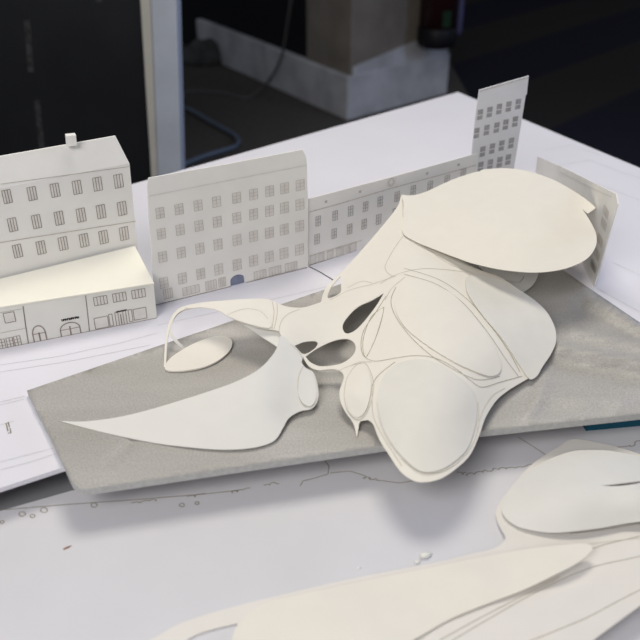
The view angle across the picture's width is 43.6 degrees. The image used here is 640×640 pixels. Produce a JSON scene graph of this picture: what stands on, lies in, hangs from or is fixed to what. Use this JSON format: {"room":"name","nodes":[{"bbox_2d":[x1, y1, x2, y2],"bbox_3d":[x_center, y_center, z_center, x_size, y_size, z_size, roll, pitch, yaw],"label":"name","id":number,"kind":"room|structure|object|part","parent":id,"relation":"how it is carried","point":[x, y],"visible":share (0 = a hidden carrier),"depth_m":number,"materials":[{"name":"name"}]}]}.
{"room":"design studio","nodes":[
{"label":"design studio","id":0,"kind":"room"},
{"bbox_2d":[181,0,306,57],"bbox_3d":[-0.998,-2.887,4.606,0.050,2.400,3.506,-19,36,-28],"label":"wall","id":1,"kind":"structure","parent":0,"point":[262,20],"depth_m":4.18,"materials":[{"name":"black"}]},
{"bbox_2d":[196,18,267,82],"bbox_3d":[-0.470,-1.522,4.483,0.099,0.201,0.810,-19,36,-28],"label":"trim","id":2,"kind":"structure","parent":1,"relation":"attached to","point":[245,54],"depth_m":4.38,"materials":[{"name":"paint"}]},
{"bbox_2d":[264,44,449,119],"bbox_3d":[0.179,-1.282,4.092,0.678,0.201,0.831,-19,36,-28],"label":"trim","id":3,"kind":"structure","parent":1,"relation":"attached to","point":[347,97],"depth_m":3.83,"materials":[{"name":"paint"}]},
{"bbox_2d":[306,0,449,75],"bbox_3d":[0.290,-2.227,3.336,0.707,2.200,0.359,-24,39,-33],"label":"wall pillar","id":4,"kind":"structure","parent":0,"point":[349,37],"depth_m":3.64,"materials":[{"name":"paint"}]},
{"bbox_2d":[417,0,463,49],"bbox_3d":[0.551,-1.518,3.581,0.202,0.565,0.180,0,32,0],"label":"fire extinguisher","id":5,"kind":"object","parent":4,"relation":"attached to","point":[437,29],"visible":1,"depth_m":3.62,"materials":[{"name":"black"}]},
{"bbox_2d":[182,0,639,168],"bbox_3d":[0.500,-0.962,3.809,9.000,0.050,10.500,0,32,0],"label":"floor","id":6,"kind":"structure","parent":0,"point":[580,59],"depth_m":4.27,"materials":[{"name":"carpet"}]},
{"bbox_2d":[0,471,74,510],"bbox_3d":[0.025,0.332,0.961,1.749,0.720,1.533,0,32,0],"label":"table","id":7,"kind":"object","parent":6,"relation":"on","point":[59,483],"visible":0.02,"depth_m":0.60,"materials":[{"name":"laminate"}]},
{"bbox_2d":[0,426,639,639],"bbox_3d":[0.059,0.168,0.538,0.658,0.001,0.390,0,32,0],"label":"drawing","id":8,"kind":"object","parent":7,"relation":"on","point":[142,563],"visible":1,"depth_m":0.56,"materials":[{"name":"paper"}]},
{"bbox_2d":[151,439,639,639],"bbox_3d":[0.093,0.173,0.505,0.478,0.025,0.164,-17,36,-26],"label":"model","id":9,"kind":"object","parent":8,"relation":"on","point":[566,566],"visible":1,"depth_m":0.52},
{"bbox_2d":[419,552,431,558],"bbox_3d":[0.072,0.161,0.547,0.009,0.004,0.005,0,32,0],"label":"crumb","id":10,"kind":"object","parent":8,"relation":"on","point":[424,555],"visible":1,"depth_m":0.55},
{"bbox_2d":[0,92,639,491],"bbox_3d":[-0.286,0.019,0.738,1.700,0.004,0.950,-15,35,-23],"label":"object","id":11,"kind":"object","parent":7,"relation":"on","point":[437,130],"depth_m":0.89,"materials":[{"name":"paper"}]},
{"bbox_2d":[0,133,137,278],"bbox_3d":[-0.257,-0.083,0.741,0.177,0.167,0.010,-18,36,-26],"label":"building","id":12,"kind":"structure","parent":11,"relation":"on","point":[70,201],"depth_m":0.74,"materials":[{"name":"paper"}]},
{"bbox_2d":[0,246,156,348],"bbox_3d":[-0.260,-0.013,0.742,0.202,0.051,0.063,-15,34,-22],"label":"model","id":13,"kind":"object","parent":11,"relation":"on","point":[114,288],"visible":1,"depth_m":0.74},
{"bbox_3d":[-0.256,0.013,0.730,0.012,0.019,0.001,-12,33,-19],"label":"printed arch door","id":14,"kind":"part","parent":13,"relation":"part of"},
{"bbox_3d":[-0.231,0.009,0.739,0.018,0.015,0.001,-12,33,-19],"label":"printed arch door","id":15,"kind":"part","parent":13,"relation":"part of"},
{"bbox_2d":[147,149,307,304],"bbox_3d":[-0.088,-0.092,0.789,0.170,0.132,0.002,-16,35,-24],"label":"facade","id":16,"kind":"object","parent":11,"relation":"on","point":[213,228],"visible":0.99,"depth_m":0.79,"materials":[{"name":"paper"}]},
{"bbox_3d":[-0.085,-0.042,0.823,0.016,0.012,0.001,-16,35,-24],"label":"doorway","id":17,"kind":"part","parent":16,"relation":"part of","materials":[{"name":"blue paper"}]},
{"bbox_2d":[27,260,639,494],"bbox_3d":[0.040,0.038,0.690,0.540,0.014,0.352,-14,34,-21],"label":"slab","id":18,"kind":"object","parent":11,"relation":"on","point":[591,374],"visible":0.59,"depth_m":0.65,"materials":[{"name":"concrete"}]},
{"bbox_2d":[61,168,596,482],"bbox_3d":[0.065,-0.027,0.731,0.296,0.070,0.548,20,37,29],"label":"model","id":19,"kind":"object","parent":18,"relation":"on","point":[446,337],"visible":1,"depth_m":0.69},
{"bbox_3d":[-0.010,0.055,0.642,0.015,0.012,0.033,0,32,0],"label":"oval panel","id":20,"kind":"part","parent":19,"relation":"part of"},
{"bbox_3d":[0.031,0.056,0.632,0.020,0.016,0.050,0,32,0],"label":"oval panel","id":21,"kind":"part","parent":19,"relation":"part of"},
{"bbox_3d":[0.045,0.009,0.685,0.010,0.010,0.061,8,32,13],"label":"slender panel","id":22,"kind":"part","parent":19,"relation":"part of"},
{"bbox_3d":[0.082,0.069,0.597,0.076,0.025,0.108,0,32,0],"label":"round panel","id":23,"kind":"part","parent":19,"relation":"part of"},
{"bbox_3d":[0.104,0.008,0.682,0.063,0.026,0.125,-11,33,-17],"label":"round panel","id":24,"kind":"part","parent":19,"relation":"part of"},
{"bbox_3d":[0.172,0.002,0.708,0.078,0.035,0.127,0,32,0],"label":"round panel","id":25,"kind":"part","parent":19,"relation":"part of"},
{"bbox_2d":[308,153,477,265],"bbox_3d":[0.090,-0.128,0.901,0.249,0.079,0.002,-20,37,-29],"label":"facade","id":26,"kind":"object","parent":11,"relation":"on","point":[344,221],"visible":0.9,"depth_m":0.87,"materials":[{"name":"paper"}]},
{"bbox_2d":[471,76,528,171],"bbox_3d":[0.208,-0.203,0.945,0.072,0.160,0.002,-16,35,-24],"label":"facade","id":27,"kind":"object","parent":11,"relation":"on","point":[499,108],"visible":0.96,"depth_m":0.93,"materials":[{"name":"paper"}]},
{"bbox_2d":[536,157,618,286],"bbox_3d":[0.289,-0.156,0.928,0.002,0.115,0.346,1,32,2],"label":"facade","id":28,"kind":"object","parent":11,"relation":"on","point":[605,201],"visible":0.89,"depth_m":0.82,"materials":[{"name":"paper"}]},
{"bbox_2d":[583,420,639,430],"bbox_3d":[0.293,0.060,0.691,0.156,0.024,0.060,-4,32,-7],"label":"foam block","id":29,"kind":"object","parent":7,"relation":"on","point":[633,423],"visible":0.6,"depth_m":0.66,"materials":[{"name":"teal plastic"}]},
{"bbox_2d":[0,0,184,183],"bbox_3d":[-0.862,-0.751,1.598,1.276,1.900,0.070,0,32,0],"label":"door","id":30,"kind":"structure","parent":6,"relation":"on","point":[88,69],"depth_m":1.73,"materials":[{"name":"glass"}]},
{"bbox_3d":[-0.313,-0.751,1.599,0.177,1.900,0.060,0,32,0],"label":"frame post","id":31,"kind":"part","parent":30,"relation":"part of","materials":[{"name":"metal"}]},
{"bbox_2d":[182,38,221,66],"bbox_3d":[-0.668,-1.548,4.583,0.338,0.140,0.196,0,32,0],"label":"cloth bag","id":32,"kind":"object","parent":6,"relation":"on","point":[201,52],"visible":0.7,"depth_m":4.53,"materials":[{"name":"black fabric"}]},
{"bbox_2d":[181,0,240,165],"bbox_3d":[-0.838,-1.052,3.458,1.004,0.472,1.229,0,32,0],"label":"chair","id":33,"kind":"object","parent":6,"relation":"on","point":[238,140],"visible":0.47,"depth_m":3.38,"materials":[{"name":"blue metal"}]},
{"bbox_2d":[183,0,291,98],"bbox_3d":[-0.494,-1.391,3.962,0.739,0.529,0.273,0,32,0],"label":"cable","id":34,"kind":"object","parent":6,"relation":"on","point":[290,2],"visible":0.89,"depth_m":4.02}
]}

